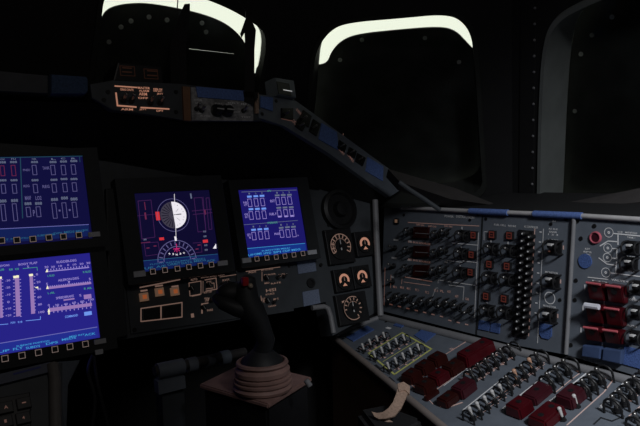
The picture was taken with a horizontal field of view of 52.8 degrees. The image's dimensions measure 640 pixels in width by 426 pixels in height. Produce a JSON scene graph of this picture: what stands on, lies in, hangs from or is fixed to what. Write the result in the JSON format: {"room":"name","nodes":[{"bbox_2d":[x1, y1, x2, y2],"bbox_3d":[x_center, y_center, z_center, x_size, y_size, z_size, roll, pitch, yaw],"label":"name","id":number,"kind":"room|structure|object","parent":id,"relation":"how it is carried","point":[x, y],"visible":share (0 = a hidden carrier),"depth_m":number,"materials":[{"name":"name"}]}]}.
{"room":"control cabin","nodes":[
{"label":"control cabin","id":0,"kind":"room"},
{"bbox_2d":[0,0,281,101],"bbox_3d":[-0.563,-0.424,1.284,1.210,0.939,0.479,-4,5,-25],"label":"wall","id":1,"kind":"structure","parent":0,"point":[38,37],"depth_m":1.32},
{"bbox_2d":[87,0,268,94],"bbox_3d":[-0.320,-0.333,1.466,0.415,0.332,0.184,-4,5,-27],"label":"window","id":2,"kind":"structure","parent":1,"relation":"in","point":[264,45],"depth_m":1.45,"materials":[{"name":"black metal"}]},
{"bbox_2d":[93,3,254,90],"bbox_3d":[-0.351,-0.296,1.517,0.542,0.342,0.173,-4,5,-25],"label":"window cover","id":3,"kind":"structure","parent":2,"relation":"attached to","point":[131,33],"depth_m":1.46,"materials":[{"name":"fabric"}]},
{"bbox_2d":[0,211,639,425],"bbox_3d":[-0.130,0.213,0.209,3.000,2.050,2.970,-5,5,-35],"label":"wall","id":4,"kind":"structure","parent":0,"point":[126,377],"depth_m":1.69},
{"bbox_2d":[372,199,383,316],"bbox_3d":[0.139,0.105,1.550,0.016,0.273,0.108,-2,4,0],"label":"trim","id":5,"kind":"structure","parent":4,"relation":"attached to","point":[376,239],"depth_m":1.55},
{"bbox_2d":[438,192,639,216],"bbox_3d":[1.093,0.025,0.725,0.388,0.050,2.320,-5,5,-35],"label":"trim","id":6,"kind":"structure","parent":4,"relation":"attached to","point":[546,201],"depth_m":1.42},
{"bbox_2d":[564,219,575,354],"bbox_3d":[0.478,0.137,1.231,0.022,0.272,0.008,-1,4,13],"label":"trim","id":7,"kind":"structure","parent":4,"relation":"attached to","point":[573,224],"depth_m":1.23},
{"bbox_2d":[279,0,511,210],"bbox_3d":[0.147,-0.456,1.454,0.601,0.939,0.500,-1,4,11],"label":"wall","id":8,"kind":"structure","parent":0,"point":[302,22],"depth_m":1.48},
{"bbox_2d":[306,11,508,215],"bbox_3d":[0.177,-0.245,1.569,0.512,0.493,0.408,-1,4,11],"label":"window","id":9,"kind":"structure","parent":8,"relation":"in","point":[475,184],"depth_m":1.56,"materials":[{"name":"black metal"}]},
{"bbox_2d":[315,27,639,221],"bbox_3d":[0.305,-0.134,1.458,0.885,0.616,0.863,-1,4,11],"label":"window cover","id":10,"kind":"structure","parent":9,"relation":"attached to","point":[406,98],"depth_m":1.66,"materials":[{"name":"fabric"}]},
{"bbox_2d":[532,211,582,218],"bbox_3d":[0.460,0.003,1.248,0.013,0.014,0.106,-5,5,-35],"label":"rail sleeve","id":11,"kind":"object","parent":10,"relation":"attached to","point":[545,214],"visible":1,"depth_m":1.24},
{"bbox_2d":[398,180,440,211],"bbox_3d":[0.212,-0.036,1.366,0.094,0.070,0.014,-2,4,-8],"label":"rod","id":12,"kind":"object","parent":8,"relation":"attached to","point":[402,184],"visible":1,"depth_m":1.36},
{"bbox_2d":[386,169,492,206],"bbox_3d":[0.289,-0.050,1.511,0.259,0.113,0.085,-2,4,-6],"label":"trim","id":13,"kind":"structure","parent":8,"relation":"attached to","point":[441,194],"depth_m":1.49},
{"bbox_2d":[512,0,582,192],"bbox_3d":[1.048,-0.410,0.623,0.417,0.949,2.274,-5,6,-39],"label":"wall","id":14,"kind":"structure","parent":0,"point":[547,11],"depth_m":1.44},
{"bbox_2d":[519,0,535,192],"bbox_3d":[0.478,-0.256,1.482,0.034,0.490,0.276,0,5,16],"label":"trim","id":15,"kind":"structure","parent":14,"relation":"attached to","point":[528,7],"depth_m":1.47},
{"bbox_2d":[537,0,612,193],"bbox_3d":[0.682,-0.231,1.340,0.309,0.529,0.595,-5,5,-36],"label":"window","id":16,"kind":"structure","parent":14,"relation":"in","point":[558,43],"depth_m":1.49,"materials":[{"name":"grey metal"}]},
{"bbox_2d":[564,0,639,192],"bbox_3d":[0.714,-0.237,1.426,0.291,0.686,0.849,-5,5,-36],"label":"window cover","id":17,"kind":"structure","parent":16,"relation":"attached to","point":[603,139],"depth_m":1.48,"materials":[{"name":"fabric"}]},
{"bbox_2d":[573,188,639,203],"bbox_3d":[0.612,-0.018,1.354,0.212,0.085,0.064,2,5,36],"label":"trim","id":18,"kind":"structure","parent":14,"relation":"attached to","point":[630,196],"depth_m":1.33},
{"bbox_3d":[-0.110,1.254,0.301,3.300,0.040,3.200,-5,5,-35],"label":"floor","id":19,"kind":"structure","parent":0,"visible":0},
{"bbox_2d":[0,360,79,425],"bbox_3d":[-0.404,0.691,0.886,0.162,1.004,0.308,-3,5,-15],"label":"console","id":20,"kind":"object","parent":19,"relation":"on","point":[47,383],"visible":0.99,"depth_m":0.81},
{"bbox_2d":[0,392,31,425],"bbox_3d":[-0.389,0.258,0.755,0.099,0.070,0.055,-4,5,-29],"label":"keypad","id":21,"kind":"object","parent":20,"relation":"on","point":[14,409],"visible":1,"depth_m":0.77,"materials":[{"name":"black plastic"}]},
{"bbox_2d":[152,347,246,425],"bbox_3d":[-0.193,0.704,1.150,0.177,0.927,0.044,-5,5,-35],"label":"rudder pedals","id":22,"kind":"object","parent":19,"relation":"on","point":[169,382],"visible":0.98,"depth_m":1.08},
{"bbox_2d":[200,275,311,425],"bbox_3d":[-0.082,0.631,1.044,0.210,1.083,0.140,2,6,39],"label":"controller","id":23,"kind":"object","parent":19,"relation":"on","point":[262,390],"visible":1,"depth_m":0.97,"materials":[{"name":"plastic"}]},
{"bbox_2d":[358,406,421,425],"bbox_3d":[0.102,0.736,0.964,0.099,0.880,0.106,-5,5,-35],"label":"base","id":24,"kind":"object","parent":19,"relation":"on","point":[366,418],"visible":0.87,"depth_m":0.93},
{"bbox_2d":[372,382,409,421],"bbox_3d":[0.111,0.286,0.941,0.072,0.058,0.041,-5,5,-35],"label":"strap","id":25,"kind":"object","parent":24,"relation":"on","point":[403,390],"visible":1,"depth_m":0.93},
{"bbox_2d":[329,314,639,425],"bbox_3d":[0.437,0.698,1.202,0.448,0.862,1.179,-3,5,-20],"label":"console","id":26,"kind":"object","parent":19,"relation":"on","point":[453,378],"visible":1,"depth_m":1.26,"materials":[{"name":"black plastic"}]},
{"bbox_2d":[99,78,398,340],"bbox_3d":[-0.185,0.009,1.385,1.073,0.588,0.179,-4,5,-34],"label":"panel","id":27,"kind":"object","parent":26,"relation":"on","point":[140,310],"depth_m":1.40,"materials":[{"name":"black plastic"}]},
{"bbox_2d":[0,143,109,260],"bbox_3d":[-0.507,-0.024,1.152,0.227,0.213,0.080,-5,5,-35],"label":"display unit","id":28,"kind":"object","parent":27,"relation":"attached to","point":[51,198],"visible":1,"depth_m":1.15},
{"bbox_2d":[0,246,117,369],"bbox_3d":[-0.484,0.163,1.119,0.235,0.189,0.078,-5,5,-35],"label":"display unit","id":29,"kind":"object","parent":27,"relation":"attached to","point":[53,307],"visible":1,"depth_m":1.12,"materials":[{"name":"glass"}]},
{"bbox_2d":[0,62,319,189],"bbox_3d":[-0.302,-0.156,1.265,0.771,0.258,0.149,-5,5,-35],"label":"glareshield","id":30,"kind":"object","parent":27,"relation":"attached to","point":[132,117],"visible":1,"depth_m":1.23,"materials":[{"name":"black plastic"}]},
{"bbox_2d":[0,71,87,101],"bbox_3d":[-0.504,-0.216,1.097,0.200,0.047,0.069,-5,5,-35],"label":"control panel","id":31,"kind":"object","parent":30,"relation":"on","point":[13,86],"visible":0.97,"depth_m":1.09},
{"bbox_2d":[127,93,135,102],"bbox_3d":[-0.338,-0.207,1.164,0.013,0.016,0.023,-5,5,-35],"label":"toggle switch","id":32,"kind":"object","parent":30,"relation":"attached to","point":[131,97],"depth_m":1.17,"materials":[{"name":"metal"}]},
{"bbox_2d":[146,95,154,104],"bbox_3d":[-0.309,-0.207,1.184,0.013,0.016,0.023,-5,5,-35],"label":"toggle switch","id":33,"kind":"object","parent":30,"relation":"attached to","point":[150,99],"depth_m":1.19,"materials":[{"name":"metal"}]},
{"bbox_2d":[77,80,260,122],"bbox_3d":[-0.297,-0.207,1.280,0.342,0.072,0.120,-5,-2,-35],"label":"switch panel","id":34,"kind":"object","parent":30,"relation":"attached to","point":[104,102],"depth_m":1.21,"materials":[{"name":"plastic"}]},
{"bbox_2d":[170,0,257,103],"bbox_3d":[-0.224,-0.330,1.318,0.194,0.222,0.052,-2,4,0],"label":"display","id":35,"kind":"object","parent":30,"relation":"on","point":[178,44],"visible":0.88,"depth_m":1.30,"materials":[{"name":"black plastic"}]},
{"bbox_2d":[190,87,252,120],"bbox_3d":[-0.193,-0.214,1.277,0.140,0.065,0.004,-5,-2,-35],"label":"switch plate","id":36,"kind":"object","parent":30,"relation":"attached to","point":[212,97],"depth_m":1.27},
{"bbox_2d":[110,175,234,286],"bbox_3d":[-0.290,0.030,1.286,0.222,0.205,0.078,-5,5,-35],"label":"display unit","id":37,"kind":"object","parent":27,"relation":"on","point":[170,228],"visible":1,"depth_m":1.27,"materials":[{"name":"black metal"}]},
{"bbox_2d":[126,272,237,333],"bbox_3d":[-0.269,0.173,1.283,0.231,0.109,0.004,-5,-9,-35],"label":"switch plate","id":38,"kind":"object","parent":27,"relation":"attached to","point":[189,304],"depth_m":1.27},
{"bbox_2d":[235,263,293,318],"bbox_3d":[-0.116,0.167,1.389,0.141,0.108,0.004,-5,-9,-35],"label":"switch plate","id":39,"kind":"object","parent":27,"relation":"attached to","point":[271,286],"depth_m":1.40,"materials":[{"name":"metal"}]},
{"bbox_2d":[222,177,320,269],"bbox_3d":[-0.103,0.019,1.416,0.202,0.190,0.075,-5,5,-35],"label":"display unit","id":40,"kind":"object","parent":27,"relation":"attached to","point":[271,221],"visible":1,"depth_m":1.40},
{"bbox_2d":[265,78,295,99],"bbox_3d":[-0.085,-0.266,1.398,0.040,0.047,0.065,2,6,39],"label":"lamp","id":41,"kind":"object","parent":27,"relation":"on","point":[276,88],"depth_m":1.38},
{"bbox_2d":[306,278,314,287],"bbox_3d":[-0.020,0.158,1.456,0.022,0.022,0.004,-5,-9,-35],"label":"socket","id":42,"kind":"object","parent":27,"relation":"attached to","point":[310,282],"depth_m":1.46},
{"bbox_2d":[311,304,335,332],"bbox_3d":[0.007,0.236,1.435,0.055,0.066,0.028,-2,4,-2],"label":"tube","id":43,"kind":"object","parent":27,"relation":"attached to","point":[320,306],"visible":1,"depth_m":1.43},
{"bbox_2d":[322,228,355,265],"bbox_3d":[0.045,0.079,1.515,0.076,0.082,0.032,-5,5,-35],"label":"gauge","id":44,"kind":"object","parent":27,"relation":"attached to","point":[338,244],"visible":1,"depth_m":1.51,"materials":[{"name":"black plastic"}]},
{"bbox_2d":[321,189,356,228],"bbox_3d":[0.046,-0.008,1.535,0.096,0.096,0.037,-5,5,-35],"label":"air vent","id":45,"kind":"object","parent":27,"relation":"attached to","point":[338,208],"visible":1,"depth_m":1.52,"materials":[{"name":"black plastic"}]},
{"bbox_2d":[330,268,353,292],"bbox_3d":[0.053,0.157,1.500,0.052,0.053,0.026,-5,5,-35],"label":"gauge","id":46,"kind":"object","parent":27,"relation":"attached to","point":[342,280],"visible":1,"depth_m":1.49,"materials":[{"name":"black plastic"}]},
{"bbox_2d":[333,291,369,325],"bbox_3d":[0.074,0.222,1.499,0.088,0.070,0.030,-5,5,-35],"label":"gauge","id":47,"kind":"object","parent":27,"relation":"attached to","point":[350,308],"visible":1,"depth_m":1.49,"materials":[{"name":"black plastic"}]},
{"bbox_2d":[349,264,371,288],"bbox_3d":[0.097,0.152,1.532,0.052,0.054,0.026,-5,5,-35],"label":"gauge","id":48,"kind":"object","parent":27,"relation":"attached to","point":[361,277],"visible":1,"depth_m":1.52,"materials":[{"name":"black plastic"}]},
{"bbox_2d":[351,231,373,256],"bbox_3d":[0.104,0.075,1.556,0.053,0.060,0.027,-5,5,-35],"label":"gauge","id":49,"kind":"object","parent":27,"relation":"attached to","point":[362,241],"visible":1,"depth_m":1.55,"materials":[{"name":"black plastic"}]},
{"bbox_2d":[401,367,422,385],"bbox_3d":[0.189,0.335,1.321,0.038,0.028,0.033,-6,6,-42],"label":"switch","id":50,"kind":"object","parent":26,"relation":"attached to","point":[410,376],"depth_m":1.31,"materials":[{"name":"red plastic"}]},
{"bbox_2d":[414,359,435,376],"bbox_3d":[0.219,0.323,1.346,0.038,0.028,0.033,-5,6,-38],"label":"switch","id":51,"kind":"object","parent":26,"relation":"attached to","point":[424,367],"depth_m":1.34,"materials":[{"name":"red plastic"}]},
{"bbox_2d":[414,377,436,395],"bbox_3d":[0.208,0.341,1.270,0.038,0.028,0.034,-5,5,-35],"label":"switch","id":52,"kind":"object","parent":26,"relation":"attached to","point":[426,386],"depth_m":1.26,"materials":[{"name":"red plastic"}]},
{"bbox_2d":[427,351,447,367],"bbox_3d":[0.249,0.311,1.369,0.040,0.028,0.034,-5,5,-35],"label":"switch","id":53,"kind":"object","parent":26,"relation":"attached to","point":[436,359],"depth_m":1.36,"materials":[{"name":"red plastic"}]},
{"bbox_2d":[428,368,450,386],"bbox_3d":[0.239,0.329,1.294,0.041,0.028,0.034,-5,5,-35],"label":"switch","id":54,"kind":"object","parent":26,"relation":"attached to","point":[440,377],"depth_m":1.28,"materials":[{"name":"red plastic"}]},
{"bbox_2d":[437,390,459,408],"bbox_3d":[0.240,0.349,1.208,0.039,0.025,0.029,-5,6,-39],"label":"switch","id":55,"kind":"object","parent":26,"relation":"attached to","point":[449,399],"depth_m":1.20,"materials":[{"name":"red plastic"}]},
{"bbox_2d":[442,358,465,377],"bbox_3d":[0.273,0.316,1.319,0.045,0.029,0.034,-5,5,-35],"label":"switch","id":56,"kind":"object","parent":26,"relation":"attached to","point":[454,368],"depth_m":1.31,"materials":[{"name":"red plastic"}]},
{"bbox_2d":[451,377,477,399],"bbox_3d":[0.275,0.334,1.230,0.050,0.032,0.031,-5,6,-40],"label":"switch","id":57,"kind":"object","parent":26,"relation":"attached to","point":[466,388],"depth_m":1.22,"materials":[{"name":"red plastic"}]},
{"bbox_2d":[467,406,476,421],"bbox_3d":[0.269,0.354,1.139,0.015,0.027,0.014,-5,5,-35],"label":"toggle switch","id":58,"kind":"object","parent":26,"relation":"attached to","point":[471,416],"depth_m":1.14,"materials":[{"name":"silver metal"}]},
{"bbox_2d":[468,368,477,382],"bbox_3d":[0.302,0.319,1.268,0.016,0.029,0.017,-5,5,-35],"label":"toggle switch","id":59,"kind":"object","parent":26,"relation":"attached to","point":[473,376],"depth_m":1.26,"materials":[{"name":"metal"}]},
{"bbox_2d":[457,337,495,367],"bbox_3d":[0.329,0.293,1.354,0.091,0.047,0.038,-5,5,-35],"label":"switch","id":60,"kind":"object","parent":26,"relation":"attached to","point":[475,352],"depth_m":1.34,"materials":[{"name":"red plastic"}]},
{"bbox_2d":[382,207,571,353],"bbox_3d":[0.336,0.132,1.470,0.095,0.281,0.558,-5,5,-35],"label":"switch panel","id":61,"kind":"object","parent":26,"relation":"on","point":[502,278],"visible":1,"depth_m":1.41,"materials":[{"name":"grey metal"}]},
{"bbox_2d":[455,267,466,277],"bbox_3d":[0.314,0.136,1.448,0.029,0.025,0.022,-5,5,-35],"label":"toggle switch","id":62,"kind":"object","parent":61,"relation":"attached to","point":[460,272],"depth_m":1.45,"materials":[{"name":"black plastic"}]},
{"bbox_2d":[456,248,467,258],"bbox_3d":[0.315,0.092,1.444,0.029,0.025,0.022,-5,5,-35],"label":"toggle switch","id":63,"kind":"object","parent":61,"relation":"attached to","point":[461,253],"depth_m":1.44,"materials":[{"name":"black plastic"}]},
{"bbox_2d":[457,230,468,240],"bbox_3d":[0.317,0.052,1.440,0.029,0.025,0.022,-5,5,-35],"label":"toggle switch","id":64,"kind":"object","parent":61,"relation":"attached to","point":[462,235],"depth_m":1.44,"materials":[{"name":"black plastic"}]},
{"bbox_2d":[462,306,472,313],"bbox_3d":[0.327,0.217,1.435,0.025,0.014,0.014,-5,5,-35],"label":"toggle switch","id":65,"kind":"object","parent":61,"relation":"attached to","point":[466,309],"depth_m":1.44,"materials":[{"name":"metal"}]},
{"bbox_2d":[481,304,494,315],"bbox_3d":[0.359,0.212,1.388,0.029,0.025,0.022,-5,5,-35],"label":"toggle switch","id":66,"kind":"object","parent":61,"relation":"attached to","point":[486,309],"depth_m":1.39,"materials":[{"name":"black plastic"}]},
{"bbox_2d":[484,271,496,282],"bbox_3d":[0.362,0.140,1.380,0.029,0.025,0.022,-5,5,-35],"label":"toggle switch","id":67,"kind":"object","parent":61,"relation":"attached to","point":[489,276],"depth_m":1.38,"materials":[{"name":"black plastic"}]},
{"bbox_2d":[485,242,498,253],"bbox_3d":[0.364,0.077,1.374,0.029,0.025,0.022,-5,5,-35],"label":"toggle switch","id":68,"kind":"object","parent":61,"relation":"attached to","point":[490,247],"depth_m":1.38,"materials":[{"name":"black plastic"}]},
{"bbox_2d":[499,306,511,317],"bbox_3d":[0.386,0.210,1.350,0.029,0.025,0.022,-5,5,-35],"label":"toggle switch","id":69,"kind":"object","parent":61,"relation":"attached to","point":[504,311],"depth_m":1.35,"materials":[{"name":"black plastic"}]},
{"bbox_2d":[501,273,514,284],"bbox_3d":[0.389,0.140,1.342,0.029,0.025,0.022,-5,5,-35],"label":"toggle switch","id":70,"kind":"object","parent":61,"relation":"attached to","point":[506,278],"depth_m":1.34,"materials":[{"name":"black plastic"}]},
{"bbox_2d":[503,244,516,255],"bbox_3d":[0.390,0.079,1.337,0.029,0.025,0.022,-5,5,-35],"label":"toggle switch","id":71,"kind":"object","parent":61,"relation":"attached to","point":[508,249],"depth_m":1.34,"materials":[{"name":"black plastic"}]},
{"bbox_2d":[542,307,556,322],"bbox_3d":[0.448,0.203,1.264,0.026,0.028,0.024,-5,5,-35],"label":"toggle switch","id":72,"kind":"object","parent":61,"relation":"attached to","point":[549,314],"depth_m":1.26,"materials":[{"name":"black plastic"}]},
{"bbox_2d":[545,273,559,287],"bbox_3d":[0.451,0.134,1.256,0.026,0.028,0.024,-5,5,-35],"label":"toggle switch","id":73,"kind":"object","parent":61,"relation":"attached to","point":[552,280],"depth_m":1.25,"materials":[{"name":"black plastic"}]},
{"bbox_2d":[547,239,561,253],"bbox_3d":[0.453,0.067,1.250,0.026,0.028,0.024,-5,5,-35],"label":"toggle switch","id":74,"kind":"object","parent":61,"relation":"attached to","point":[554,246],"depth_m":1.25,"materials":[{"name":"black plastic"}]},
{"bbox_2d":[475,401,483,416],"bbox_3d":[0.285,0.349,1.149,0.015,0.027,0.014,-5,5,-35],"label":"toggle switch","id":75,"kind":"object","parent":26,"relation":"attached to","point":[479,411],"depth_m":1.15,"materials":[{"name":"silver metal"}]},
{"bbox_2d":[476,362,485,377],"bbox_3d":[0.320,0.312,1.282,0.016,0.029,0.017,-5,5,-35],"label":"toggle switch","id":76,"kind":"object","parent":26,"relation":"attached to","point":[480,373],"depth_m":1.28,"materials":[{"name":"metal"}]},
{"bbox_2d":[482,395,491,410],"bbox_3d":[0.302,0.342,1.163,0.015,0.027,0.014,-5,5,-35],"label":"toggle switch","id":77,"kind":"object","parent":26,"relation":"attached to","point":[486,405],"depth_m":1.16,"materials":[{"name":"silver metal"}]},
{"bbox_2d":[483,357,492,372],"bbox_3d":[0.339,0.305,1.295,0.016,0.029,0.017,-5,5,-35],"label":"toggle switch","id":78,"kind":"object","parent":26,"relation":"attached to","point":[487,368],"depth_m":1.29,"materials":[{"name":"metal"}]},
{"bbox_2d":[490,389,498,404],"bbox_3d":[0.319,0.335,1.177,0.015,0.027,0.014,-5,5,-35],"label":"toggle switch","id":79,"kind":"object","parent":26,"relation":"attached to","point":[494,399],"depth_m":1.17,"materials":[{"name":"silver plastic"}]},
{"bbox_2d":[491,352,500,366],"bbox_3d":[0.357,0.298,1.309,0.016,0.029,0.017,-5,5,-35],"label":"toggle switch","id":80,"kind":"object","parent":26,"relation":"attached to","point":[495,362],"depth_m":1.31,"materials":[{"name":"metal"}]},
{"bbox_2d":[497,383,506,398],"bbox_3d":[0.337,0.328,1.191,0.015,0.027,0.014,-5,5,-35],"label":"toggle switch","id":81,"kind":"object","parent":26,"relation":"attached to","point":[501,393],"depth_m":1.19,"materials":[{"name":"silver plastic"}]},
{"bbox_2d":[498,348,507,361],"bbox_3d":[0.377,0.291,1.323,0.016,0.029,0.017,-5,5,-35],"label":"toggle switch","id":82,"kind":"object","parent":26,"relation":"attached to","point":[502,357],"depth_m":1.32,"materials":[{"name":"metal"}]},
{"bbox_2d":[504,375,513,390],"bbox_3d":[0.356,0.319,1.212,0.016,0.029,0.017,-5,5,-35],"label":"toggle switch","id":83,"kind":"object","parent":26,"relation":"attached to","point":[511,384],"depth_m":1.21,"materials":[{"name":"metal"}]},
{"bbox_2d":[506,343,515,357],"bbox_3d":[0.396,0.284,1.334,0.016,0.029,0.017,-5,5,-35],"label":"toggle switch","id":84,"kind":"object","parent":26,"relation":"attached to","point":[510,350],"depth_m":1.33,"materials":[{"name":"metal"}]},
{"bbox_2d":[512,368,521,384],"bbox_3d":[0.375,0.311,1.226,0.017,0.030,0.016,-5,5,-35],"label":"toggle switch","id":85,"kind":"object","parent":26,"relation":"attached to","point":[516,380],"depth_m":1.22,"materials":[{"name":"orange metal"}]},
{"bbox_2d":[506,395,534,419],"bbox_3d":[0.349,0.339,1.127,0.043,0.031,0.035,-5,5,-35],"label":"switch","id":86,"kind":"object","parent":26,"relation":"attached to","point":[520,407],"depth_m":1.12,"materials":[{"name":"red plastic"}]},
{"bbox_2d":[519,363,528,378],"bbox_3d":[0.394,0.304,1.241,0.016,0.029,0.017,-5,5,-35],"label":"toggle switch","id":87,"kind":"object","parent":26,"relation":"attached to","point":[523,374],"depth_m":1.24,"materials":[{"name":"metal"}]},
{"bbox_2d":[527,357,536,372],"bbox_3d":[0.413,0.296,1.256,0.017,0.030,0.016,-5,5,-35],"label":"toggle switch","id":88,"kind":"object","parent":26,"relation":"attached to","point":[531,368],"depth_m":1.25,"materials":[{"name":"orange metal"}]},
{"bbox_2d":[522,381,552,405],"bbox_3d":[0.392,0.326,1.163,0.057,0.029,0.033,-5,6,-39],"label":"switch","id":89,"kind":"object","parent":26,"relation":"attached to","point":[538,393],"depth_m":1.15,"materials":[{"name":"red plastic"}]},
{"bbox_2d":[533,351,543,366],"bbox_3d":[0.433,0.288,1.276,0.016,0.029,0.017,-5,5,-35],"label":"toggle switch","id":90,"kind":"object","parent":26,"relation":"attached to","point":[538,358],"depth_m":1.28,"materials":[{"name":"metal"}]},
{"bbox_2d":[528,401,566,425],"bbox_3d":[0.384,0.342,1.089,0.064,0.032,0.041,-5,5,-35],"label":"switch","id":91,"kind":"object","parent":26,"relation":"attached to","point":[550,413],"depth_m":1.08,"materials":[{"name":"red plastic"}]},
{"bbox_2d":[544,371,556,389],"bbox_3d":[0.425,0.308,1.186,0.018,0.032,0.019,-5,5,-35],"label":"toggle switch","id":92,"kind":"object","parent":26,"relation":"attached to","point":[552,385],"depth_m":1.18,"materials":[{"name":"metal"}]},
{"bbox_2d":[552,365,564,382],"bbox_3d":[0.446,0.299,1.204,0.018,0.032,0.019,-5,5,-35],"label":"toggle switch","id":93,"kind":"object","parent":26,"relation":"attached to","point":[557,377],"depth_m":1.20,"materials":[{"name":"metal"}]},
{"bbox_2d":[557,406,566,421],"bbox_3d":[0.406,0.337,1.081,0.014,0.025,0.013,-5,5,-35],"label":"toggle switch","id":94,"kind":"object","parent":26,"relation":"attached to","point":[561,413],"depth_m":1.08,"materials":[{"name":"silver plastic"}]},
{"bbox_2d":[561,358,572,375],"bbox_3d":[0.468,0.291,1.220,0.018,0.032,0.019,-5,5,-35],"label":"toggle switch","id":95,"kind":"object","parent":26,"relation":"attached to","point":[566,366],"depth_m":1.22,"materials":[{"name":"metal"}]},
{"bbox_2d":[556,383,587,409],"bbox_3d":[0.440,0.320,1.126,0.054,0.033,0.037,-5,5,-35],"label":"switch","id":96,"kind":"object","parent":26,"relation":"attached to","point":[574,396],"depth_m":1.11,"materials":[{"name":"red plastic"}]},
{"bbox_2d":[572,394,580,408],"bbox_3d":[0.442,0.324,1.109,0.014,0.025,0.013,-5,5,-35],"label":"toggle switch","id":97,"kind":"object","parent":26,"relation":"attached to","point":[576,398],"depth_m":1.11,"materials":[{"name":"silver plastic"}]},
{"bbox_2d":[579,378,591,396],"bbox_3d":[0.470,0.308,1.139,0.018,0.032,0.019,-5,5,-35],"label":"toggle switch","id":98,"kind":"object","parent":26,"relation":"attached to","point":[587,391],"depth_m":1.13,"materials":[{"name":"metal"}]},
{"bbox_2d":[586,373,598,391],"bbox_3d":[0.488,0.301,1.151,0.018,0.032,0.019,-5,5,-35],"label":"toggle switch","id":99,"kind":"object","parent":26,"relation":"attached to","point":[591,383],"depth_m":1.15,"materials":[{"name":"metal"}]},
{"bbox_2d":[594,367,606,385],"bbox_3d":[0.507,0.294,1.165,0.018,0.032,0.019,-5,5,-35],"label":"toggle switch","id":100,"kind":"object","parent":26,"relation":"attached to","point":[600,376],"depth_m":1.16,"materials":[{"name":"metal"}]},
{"bbox_2d":[568,219,639,376],"bbox_3d":[0.586,0.153,1.114,0.098,0.284,0.332,-5,5,-35],"label":"switch panel","id":101,"kind":"object","parent":26,"relation":"on","point":[605,303],"visible":1,"depth_m":1.17,"materials":[{"name":"grey metal"}]},
{"bbox_2d":[583,325,605,341],"bbox_3d":[0.503,0.222,1.183,0.029,0.032,0.033,-5,5,-35],"label":"switch","id":102,"kind":"object","parent":101,"relation":"attached to","point":[591,333],"depth_m":1.18,"materials":[{"name":"red plastic"}]},
{"bbox_2d":[583,302,607,323],"bbox_3d":[0.503,0.183,1.178,0.032,0.042,0.033,-5,5,-35],"label":"switch","id":103,"kind":"object","parent":101,"relation":"attached to","point":[595,312],"depth_m":1.17,"materials":[{"name":"red plastic"}]},
{"bbox_2d":[586,281,608,300],"bbox_3d":[0.505,0.143,1.175,0.029,0.036,0.032,-5,5,-35],"label":"switch","id":104,"kind":"object","parent":101,"relation":"attached to","point":[595,290],"depth_m":1.17,"materials":[{"name":"red plastic"}]},
{"bbox_2d":[602,327,625,344],"bbox_3d":[0.525,0.221,1.152,0.029,0.032,0.032,-5,5,-35],"label":"switch","id":105,"kind":"object","parent":101,"relation":"attached to","point":[610,335],"depth_m":1.15,"materials":[{"name":"red plastic"}]},
{"bbox_2d":[604,306,627,326],"bbox_3d":[0.526,0.185,1.148,0.029,0.038,0.032,-5,5,-35],"label":"switch","id":106,"kind":"object","parent":101,"relation":"attached to","point":[614,316],"depth_m":1.14,"materials":[{"name":"red plastic"}]},
{"bbox_2d":[605,283,628,303],"bbox_3d":[0.527,0.144,1.145,0.029,0.036,0.032,-5,5,-35],"label":"switch","id":107,"kind":"object","parent":101,"relation":"attached to","point":[615,293],"depth_m":1.14,"materials":[{"name":"red plastic"}]},
{"bbox_2d":[624,256,638,269],"bbox_3d":[0.542,0.089,1.128,0.022,0.024,0.020,-5,5,-35],"label":"toggle switch","id":108,"kind":"object","parent":101,"relation":"attached to","point":[630,262],"depth_m":1.13,"materials":[{"name":"black plastic"}]},
{"bbox_2d":[625,240,639,253],"bbox_3d":[0.543,0.061,1.125,0.022,0.024,0.020,-5,5,-35],"label":"toggle switch","id":109,"kind":"object","parent":101,"relation":"attached to","point":[631,246],"depth_m":1.12,"materials":[{"name":"black plastic"}]},
{"bbox_2d":[629,329,639,343],"bbox_3d":[0.549,0.218,1.124,0.022,0.024,0.020,-5,5,-35],"label":"toggle switch","id":110,"kind":"object","parent":101,"relation":"attached to","point":[634,334],"depth_m":1.13,"materials":[{"name":"black plastic"}]},
{"bbox_2d":[630,305,639,318],"bbox_3d":[0.550,0.174,1.121,0.022,0.024,0.020,-5,5,-35],"label":"toggle switch","id":111,"kind":"object","parent":101,"relation":"attached to","point":[634,309],"depth_m":1.13,"materials":[{"name":"black plastic"}]},
{"bbox_2d":[632,280,639,293],"bbox_3d":[0.551,0.130,1.117,0.022,0.024,0.020,-5,5,-35],"label":"toggle switch","id":112,"kind":"object","parent":101,"relation":"attached to","point":[635,283],"depth_m":1.12,"materials":[{"name":"black plastic"}]},
{"bbox_2d":[609,394,619,413],"bbox_3d":[0.493,0.317,1.072,0.018,0.032,0.019,-5,5,-35],"label":"toggle switch","id":113,"kind":"object","parent":26,"relation":"attached to","point":[614,406],"depth_m":1.07,"materials":[{"name":"metal"}]},
{"bbox_2d":[616,387,627,407],"bbox_3d":[0.511,0.310,1.086,0.018,0.032,0.019,-5,5,-35],"label":"toggle switch","id":114,"kind":"object","parent":26,"relation":"attached to","point":[621,398],"depth_m":1.08,"materials":[{"name":"metal"}]},
{"bbox_2d":[624,380,634,400],"bbox_3d":[0.531,0.302,1.101,0.018,0.032,0.019,-5,5,-35],"label":"toggle switch","id":115,"kind":"object","parent":26,"relation":"attached to","point":[629,392],"depth_m":1.10,"materials":[{"name":"metal"}]},
{"bbox_2d":[631,374,639,393],"bbox_3d":[0.551,0.295,1.115,0.018,0.032,0.019,-5,5,-35],"label":"toggle switch","id":116,"kind":"object","parent":26,"relation":"attached to","point":[635,381],"depth_m":1.11,"materials":[{"name":"metal"}]},
{"bbox_2d":[632,411,639,425],"bbox_3d":[0.497,0.324,1.012,0.015,0.024,0.008,0,5,15],"label":"toggle switch","id":117,"kind":"object","parent":26,"relation":"attached to","point":[636,422],"depth_m":1.01,"materials":[{"name":"metal"}]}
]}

